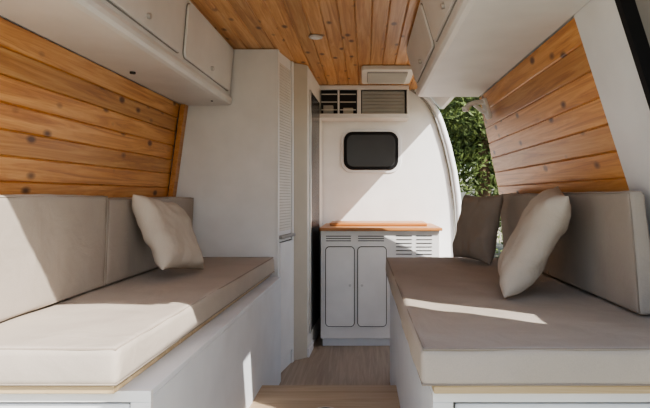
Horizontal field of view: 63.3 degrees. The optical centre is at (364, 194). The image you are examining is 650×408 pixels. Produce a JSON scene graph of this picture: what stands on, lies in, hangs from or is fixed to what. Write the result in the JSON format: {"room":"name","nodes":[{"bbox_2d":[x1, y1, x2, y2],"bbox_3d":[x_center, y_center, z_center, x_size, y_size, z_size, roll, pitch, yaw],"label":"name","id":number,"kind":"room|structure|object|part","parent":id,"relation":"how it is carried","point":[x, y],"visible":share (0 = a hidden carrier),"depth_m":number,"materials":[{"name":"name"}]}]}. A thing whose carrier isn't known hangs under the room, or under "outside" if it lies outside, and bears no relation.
{"room":"vehicle interior","nodes":[
{"label":"vehicle interior","id":0,"kind":"room"},
{"bbox_2d":[0,15,179,196],"bbox_3d":[-1.030,0.098,2.700,0.420,1.976,3.400,0,0,0],"label":"panel","id":1,"kind":"object","parent":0,"point":[0,15],"visible":0.02,"depth_m":2.31,"materials":[{"name":"brown wood"}]},
{"bbox_2d":[0,17,179,197],"bbox_3d":[-1.129,-0.205,2.030,0.100,0.650,2.060,0,0,0],"label":"planks","id":2,"kind":"object","parent":1,"relation":"attached to","point":[70,124],"visible":0.83,"depth_m":2.01,"materials":[{"name":"brown wood"}]},
{"bbox_2d":[168,104,187,196],"bbox_3d":[-1.107,-0.205,3.087,0.118,0.650,0.055,0,0,0],"label":"trim","id":3,"kind":"structure","parent":2,"relation":"attached to","point":[183,110],"depth_m":3.06,"materials":[{"name":"orange wood"}]},
{"bbox_2d":[0,0,233,104],"bbox_3d":[-0.921,-0.692,2.053,0.308,0.340,2.105,0,0,0],"label":"upper cabinet","id":4,"kind":"object","parent":1,"relation":"attached to","point":[169,48],"visible":1,"depth_m":2.03,"materials":[{"name":"white laminate"}]},
{"bbox_3d":[-0.782,-0.723,1.890,0.031,0.238,0.710,0,0,0],"label":"door","id":5,"kind":"part","parent":4,"relation":"part of","materials":[{"name":"white laminate"}]},
{"bbox_3d":[-0.776,-0.644,1.890,0.015,0.022,0.022,0,0,0],"label":"door knob","id":6,"kind":"part","parent":4,"relation":"part of","materials":[{"name":"metal"}]},
{"bbox_3d":[-0.782,-0.723,2.675,0.031,0.238,0.760,0,0,0],"label":"door","id":7,"kind":"part","parent":4,"relation":"part of","materials":[{"name":"white laminate"}]},
{"bbox_2d":[279,330,455,407],"bbox_3d":[-0.140,1.111,2.825,2.140,0.050,3.250,0,0,0],"label":"floor","id":8,"kind":"structure","parent":0,"point":[326,365],"depth_m":3.31,"materials":[{"name":"laminate"}]},
{"bbox_2d":[0,275,280,407],"bbox_3d":[-0.825,0.771,2.163,0.670,0.630,1.815,0,0,0],"label":"storage bench","id":9,"kind":"object","parent":8,"relation":"on","point":[225,361],"visible":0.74,"depth_m":1.75,"materials":[{"name":"white wood"}]},
{"bbox_3d":[-0.835,0.490,1.284,0.630,0.028,0.017,0,0,0],"label":"rail","id":10,"kind":"part","parent":9,"relation":"part of","materials":[{"name":"white laminate"}]},
{"bbox_2d":[0,257,274,385],"bbox_3d":[-0.853,0.408,2.172,0.641,0.095,1.864,0,0,0],"label":"seat cushion","id":11,"kind":"object","parent":9,"relation":"on","point":[101,336],"visible":0.91,"depth_m":1.52,"materials":[{"name":"beige fabric"}]},
{"bbox_2d":[0,194,107,321],"bbox_3d":[-1.085,0.178,1.628,0.164,0.364,0.866,0,0,0],"label":"backrest cushion","id":12,"kind":"object","parent":11,"relation":"on","point":[52,246],"visible":1,"depth_m":1.68,"materials":[{"name":"beige fabric"}]},
{"bbox_2d":[104,197,193,285],"bbox_3d":[-1.083,0.184,2.578,0.165,0.351,1.027,0,0,0],"label":"backrest cushion","id":13,"kind":"object","parent":11,"relation":"on","point":[127,254],"visible":0.39,"depth_m":2.22,"materials":[{"name":"beige fabric"}]},
{"bbox_2d":[132,194,203,269],"bbox_3d":[-0.875,0.176,2.360,0.208,0.357,0.413,0,0,9],"label":"throw pillow","id":14,"kind":"object","parent":11,"relation":"on","point":[165,227],"visible":1,"depth_m":2.23,"materials":[{"name":"fabric"}]},
{"bbox_3d":[-0.513,0.789,2.175,0.016,0.593,1.770,0,0,1],"label":"panel","id":15,"kind":"part","parent":9,"relation":"part of","materials":[{"name":"white wood"}]},
{"bbox_2d":[176,49,294,371],"bbox_3d":[-0.828,0.110,3.271,0.756,1.951,0.309,0,0,0],"label":"wardrobe","id":16,"kind":"object","parent":8,"relation":"on","point":[237,163],"visible":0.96,"depth_m":3.12,"materials":[{"name":"white laminate"}]},
{"bbox_3d":[-0.868,0.110,3.129,0.676,1.951,0.022,0,0,0],"label":"panel","id":17,"kind":"part","parent":16,"relation":"part of","materials":[{"name":"white laminate"}]},
{"bbox_3d":[-0.494,0.640,3.268,0.014,0.701,0.237,0,0,10],"label":"door","id":18,"kind":"part","parent":16,"relation":"part of","materials":[{"name":"white laminate"}]},
{"bbox_2d":[294,63,321,360],"bbox_3d":[-0.377,0.110,3.882,0.096,1.951,0.916,0,0,7],"label":"door frame","id":19,"kind":"structure","parent":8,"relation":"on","point":[307,94],"depth_m":3.50,"materials":[{"name":"white laminate"}]},
{"bbox_3d":[-0.431,0.110,3.471,0.109,1.951,0.015,0,0,-40],"label":"cream panel","id":20,"kind":"part","parent":19,"relation":"part of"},
{"bbox_3d":[-0.378,0.110,3.923,0.020,1.951,0.836,0,0,2],"label":"panel","id":21,"kind":"part","parent":19,"relation":"part of","materials":[{"name":"white laminate"}]},
{"bbox_2d":[309,90,319,332],"bbox_3d":[-0.368,0.113,3.845,0.026,1.666,0.520,0,0,0],"label":"mirror","id":22,"kind":"object","parent":19,"relation":"attached to","point":[314,105],"depth_m":3.81,"materials":[{"name":"mirror"}]},
{"bbox_2d":[249,385,399,407],"bbox_3d":[-0.175,1.001,1.925,0.660,0.170,1.250,0,0,0],"label":"platform","id":23,"kind":"object","parent":8,"relation":"on","point":[268,396],"visible":0.91,"depth_m":2.40,"materials":[{"name":"laminate"}]},
{"bbox_2d":[319,221,442,345],"bbox_3d":[0.113,0.647,4.032,0.875,0.875,0.625,0,0,0],"label":"base cabinet","id":24,"kind":"object","parent":8,"relation":"on","point":[355,286],"visible":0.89,"depth_m":3.75,"materials":[{"name":"white laminate"}]},
{"bbox_2d":[326,236,350,240],"bbox_3d":[-0.189,0.311,3.748,0.179,0.038,0.002,0,0,0],"label":"vent","id":25,"kind":"object","parent":24,"relation":"attached to","point":[328,238],"depth_m":3.75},
{"bbox_3d":[-0.179,0.654,3.744,0.200,0.564,0.010,0,0,0],"label":"door","id":26,"kind":"part","parent":24,"relation":"part of","materials":[{"name":"white laminate"}]},
{"bbox_2d":[358,236,383,240],"bbox_3d":[0.043,0.311,3.748,0.186,0.038,0.002,0,0,0],"label":"vent","id":27,"kind":"object","parent":24,"relation":"attached to","point":[360,238],"depth_m":3.75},
{"bbox_3d":[0.050,0.654,3.744,0.200,0.564,0.010,0,0,0],"label":"door","id":28,"kind":"part","parent":24,"relation":"part of","materials":[{"name":"white laminate"}]},
{"bbox_3d":[0.102,0.221,4.115,0.735,0.022,0.330,0,0,0],"label":"sink lid","id":29,"kind":"part","parent":24,"relation":"part of","materials":[{"name":"brown wood"}]},
{"bbox_2d":[319,223,442,230],"bbox_3d":[0.113,0.244,4.032,0.875,0.022,0.625,0,0,0],"label":"countertop","id":30,"kind":"structure","parent":24,"relation":"on","point":[326,227],"depth_m":3.72,"materials":[{"name":"brown wood"}]},
{"bbox_2d":[396,235,431,254],"bbox_3d":[0.350,0.357,3.748,0.257,0.136,0.002,0,0,0],"label":"vent","id":31,"kind":"object","parent":24,"relation":"attached to","point":[405,244],"depth_m":3.75,"materials":[{"name":"white plastic"}]},
{"bbox_2d":[390,288,649,407],"bbox_3d":[0.522,0.771,2.163,0.755,0.630,1.815,0,0,0],"label":"storage bench","id":32,"kind":"object","parent":8,"relation":"on","point":[403,371],"visible":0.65,"depth_m":1.28,"materials":[{"name":"white wood"}]},
{"bbox_3d":[0.163,0.789,2.175,0.016,0.593,1.770,0,0,-1],"label":"panel","id":33,"kind":"part","parent":32,"relation":"part of","materials":[{"name":"white wood"}]},
{"bbox_2d":[386,257,649,385],"bbox_3d":[0.514,0.408,2.161,0.789,0.095,1.845,0,0,0],"label":"seat cushion","id":34,"kind":"object","parent":32,"relation":"on","point":[459,326],"visible":0.88,"depth_m":1.42,"materials":[{"name":"beige fabric"}]},
{"bbox_2d":[452,194,503,264],"bbox_3d":[0.604,0.176,2.840,0.164,0.359,0.348,0,0,-22],"label":"throw pillow","id":35,"kind":"object","parent":34,"relation":"on","point":[478,222],"visible":1,"depth_m":2.74,"materials":[{"name":"beige fabric"}]},
{"bbox_2d":[500,193,548,274],"bbox_3d":[0.834,0.175,2.712,0.103,0.370,0.762,0,0,0],"label":"backrest cushion","id":36,"kind":"object","parent":34,"relation":"on","point":[514,204],"visible":0.37,"depth_m":2.82,"materials":[{"name":"beige fabric"}]},
{"bbox_2d":[498,186,570,297],"bbox_3d":[0.633,0.159,1.970,0.259,0.390,0.464,0,0,17],"label":"throw pillow","id":37,"kind":"object","parent":34,"relation":"on","point":[524,257],"visible":1,"depth_m":1.80,"materials":[{"name":"fabric"}]},
{"bbox_2d":[548,190,649,314],"bbox_3d":[0.835,0.173,1.946,0.101,0.374,0.776,0,0,0],"label":"backrest cushion","id":38,"kind":"object","parent":34,"relation":"on","point":[603,252],"visible":0.85,"depth_m":1.72,"materials":[{"name":"beige fabric"}]},
{"bbox_3d":[0.532,0.490,1.284,0.735,0.028,0.017,0,0,0],"label":"rail","id":39,"kind":"part","parent":32,"relation":"part of","materials":[{"name":"white laminate"}]},
{"bbox_2d":[322,90,453,256],"bbox_3d":[-0.215,0.108,4.370,1.950,1.956,0.040,0,0,0],"label":"wall","id":40,"kind":"structure","parent":0,"point":[420,189],"depth_m":4.35,"materials":[{"name":"white paint"}]},
{"bbox_2d":[319,85,408,120],"bbox_3d":[-0.016,-0.737,4.244,0.727,0.257,0.208,0,0,0],"label":"shelf unit","id":41,"kind":"object","parent":40,"relation":"attached to","point":[338,102],"visible":0.88,"depth_m":4.17,"materials":[{"name":"white laminate"}]},
{"bbox_2d":[321,101,336,102],"bbox_3d":[-0.285,-0.737,4.164,0.126,0.008,0.008,0,0,0],"label":"shelf","id":42,"kind":"object","parent":41,"relation":"attached to","point":[321,101],"depth_m":4.16,"materials":[{"name":"white laminate"}]},
{"bbox_2d":[338,90,339,113],"bbox_3d":[-0.209,-0.737,4.161,0.016,0.185,0.018,0,0,0],"label":"divider","id":43,"kind":"object","parent":41,"relation":"attached to","point":[338,90],"depth_m":4.15,"materials":[{"name":"white laminate"}]},
{"bbox_2d":[340,101,355,102],"bbox_3d":[-0.134,-0.737,4.164,0.126,0.008,0.008,0,0,0],"label":"shelf","id":44,"kind":"object","parent":41,"relation":"attached to","point":[340,101],"depth_m":4.16,"materials":[{"name":"white laminate"}]},
{"bbox_2d":[341,129,400,172],"bbox_3d":[0.050,-0.365,4.344,0.500,0.365,0.010,0,0,0],"label":"surround","id":45,"kind":"object","parent":40,"relation":"attached to","point":[345,168],"visible":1,"depth_m":4.34,"materials":[{"name":"white plastic"}]},
{"bbox_2d":[344,132,397,169],"bbox_3d":[0.050,-0.365,4.332,0.450,0.315,0.015,0,0,0],"label":"window","id":46,"kind":"structure","parent":45,"relation":"attached to","point":[394,135],"depth_m":4.32,"materials":[{"name":"black glass"}]},
{"bbox_3d":[0.050,-0.365,4.329,0.400,0.265,0.008,0,0,0],"label":"glass","id":47,"kind":"part","parent":46,"relation":"part of","materials":[{"name":"black glass"}]},
{"bbox_2d":[410,89,456,234],"bbox_3d":[0.577,0.104,4.330,0.405,1.964,0.020,0,0,0],"label":"seal","id":48,"kind":"object","parent":40,"relation":"attached to","point":[412,90],"visible":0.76,"depth_m":4.32,"materials":[{"name":"grey plastic"}]},
{"bbox_2d":[415,89,460,221],"bbox_3d":[0.615,0.098,4.340,0.429,1.977,0.052,0,0,0],"label":"door frame","id":49,"kind":"structure","parent":40,"relation":"attached to","point":[429,100],"depth_m":4.32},
{"bbox_2d":[430,97,453,108],"bbox_3d":[0.540,-0.805,2.850,0.240,0.170,3.100,0,0,0],"label":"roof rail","id":50,"kind":"object","parent":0,"point":[441,102],"depth_m":4.19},
{"bbox_2d":[481,15,573,95],"bbox_3d":[0.795,0.183,2.525,0.330,1.806,1.810,0,0,0],"label":"panel","id":51,"kind":"object","parent":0,"point":[572,17],"visible":0.02,"depth_m":2.13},
{"bbox_2d":[406,0,589,96],"bbox_3d":[0.456,-0.721,2.053,0.432,0.282,2.105,0,0,0],"label":"upper cabinet","id":52,"kind":"object","parent":51,"relation":"attached to","point":[456,48],"visible":1,"depth_m":2.05,"materials":[{"name":"white laminate"}]},
{"bbox_3d":[0.272,-0.747,2.675,0.066,0.190,0.760,0,0,0],"label":"door","id":53,"kind":"part","parent":52,"relation":"part of","materials":[{"name":"white laminate"}]},
{"bbox_3d":[0.272,-0.747,1.890,0.066,0.190,0.710,0,0,0],"label":"door","id":54,"kind":"part","parent":52,"relation":"part of","materials":[{"name":"white laminate"}]},
{"bbox_2d":[479,18,628,194],"bbox_3d":[0.790,-0.230,2.560,0.224,0.700,1.720,0,0,0],"label":"planks","id":55,"kind":"object","parent":51,"relation":"attached to","point":[548,127],"visible":0.69,"depth_m":2.13,"materials":[{"name":"brown wood"}]},
{"bbox_2d":[462,98,491,119],"bbox_3d":[0.623,-0.484,2.938,0.170,0.118,0.055,0,0,-10],"label":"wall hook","id":56,"kind":"object","parent":55,"relation":"attached to","point":[486,111],"visible":1,"depth_m":2.92,"materials":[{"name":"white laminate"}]},
{"bbox_3d":[0.618,-0.502,2.932,0.142,0.062,0.031,0,0,-14],"label":"arm","id":57,"kind":"part","parent":56,"relation":"part of","materials":[{"name":"beige metal"}]},
{"bbox_3d":[0.681,-0.484,2.948,0.058,0.118,0.051,0,0,0],"label":"plate","id":58,"kind":"part","parent":56,"relation":"part of","materials":[{"name":"beige metal"}]},
{"bbox_2d":[574,0,649,236],"bbox_3d":[0.691,0.098,1.570,0.570,1.976,0.260,0,0,0],"label":"pillar","id":59,"kind":"structure","parent":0,"point":[599,24],"depth_m":1.58,"materials":[{"name":"white paint"}]},
{"bbox_2d":[615,0,649,109],"bbox_3d":[0.680,0.098,1.427,0.560,1.976,0.025,0,0,0],"label":"seal","id":60,"kind":"object","parent":59,"relation":"attached to","point":[628,11],"visible":1,"depth_m":1.42,"materials":[{"name":"black rubber"}]},
{"bbox_2d":[635,0,649,45],"bbox_3d":[0.715,0.098,1.357,0.550,1.976,0.115,0,0,0],"label":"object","id":61,"kind":"object","parent":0,"point":[643,6],"visible":1,"depth_m":1.40,"materials":[{"name":"grey plastic"}]},
{"bbox_3d":[-0.200,-0.905,2.600,1.400,0.030,3.600,0,0,0],"label":"roof","id":62,"kind":"structure","parent":0,"visible":0},
{"bbox_2d":[190,0,419,89],"bbox_3d":[-0.210,-0.877,2.575,1.300,0.016,3.550,0,0,0],"label":"planks","id":63,"kind":"object","parent":62,"relation":"attached to","point":[356,34],"visible":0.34,"depth_m":2.77,"materials":[{"name":"brown wood"}]},
{"bbox_2d":[309,34,322,39],"bbox_3d":[-0.270,-0.863,2.870,0.076,0.013,0.076,0,0,0],"label":"recessed light","id":64,"kind":"object","parent":63,"relation":"attached to","point":[312,36],"visible":1,"depth_m":2.85,"materials":[{"name":"metal"}]},
{"bbox_2d":[361,65,412,83],"bbox_3d":[0.155,-0.846,3.740,0.360,0.044,0.460,0,0,0],"label":"ceiling vent","id":65,"kind":"object","parent":63,"relation":"attached to","point":[370,74],"visible":0.88,"depth_m":3.60,"materials":[{"name":"white plastic"}]},
{"label":"outside","id":66,"kind":"structure","parent":0,"visible":0},
{"bbox_2d":[453,210,502,256],"bbox_3d":[0.000,1.686,0.000,120.000,0.001,120.000,0,0,0],"label":"ground","id":67,"kind":"structure","parent":66,"point":[500,245],"depth_m":17.88,"materials":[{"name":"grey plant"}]},
{"bbox_2d":[427,98,476,183],"bbox_3d":[1.229,-2.179,14.884,6.323,7.909,6.308,0,0,-24],"label":"leafy tree","id":68,"kind":"object","parent":67,"relation":"on","point":[458,98],"visible":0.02,"depth_m":14.43,"materials":[{"name":"green plant"}]},
{"bbox_2d":[425,95,502,253],"bbox_3d":[2.692,-1.287,11.496,4.852,6.084,4.864,0,0,-8],"label":"leafy tree","id":69,"kind":"object","parent":67,"relation":"on","point":[482,163],"visible":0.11,"depth_m":11.05,"materials":[{"name":"green plant"}]},
{"bbox_2d":[433,98,500,231],"bbox_3d":[3.551,-2.477,15.620,6.810,8.517,6.793,0,0,-32],"label":"leafy tree","id":70,"kind":"object","parent":67,"relation":"on","point":[460,138],"visible":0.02,"depth_m":13.03,"materials":[{"name":"green plant"}]},
{"bbox_2d":[451,121,498,195],"bbox_3d":[4.958,-1.585,12.583,5.350,6.692,5.337,0,0,25],"label":"leafy tree","id":71,"kind":"object","parent":67,"relation":"on","point":[482,135],"visible":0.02,"depth_m":11.60,"materials":[{"name":"green plant"}]}
]}

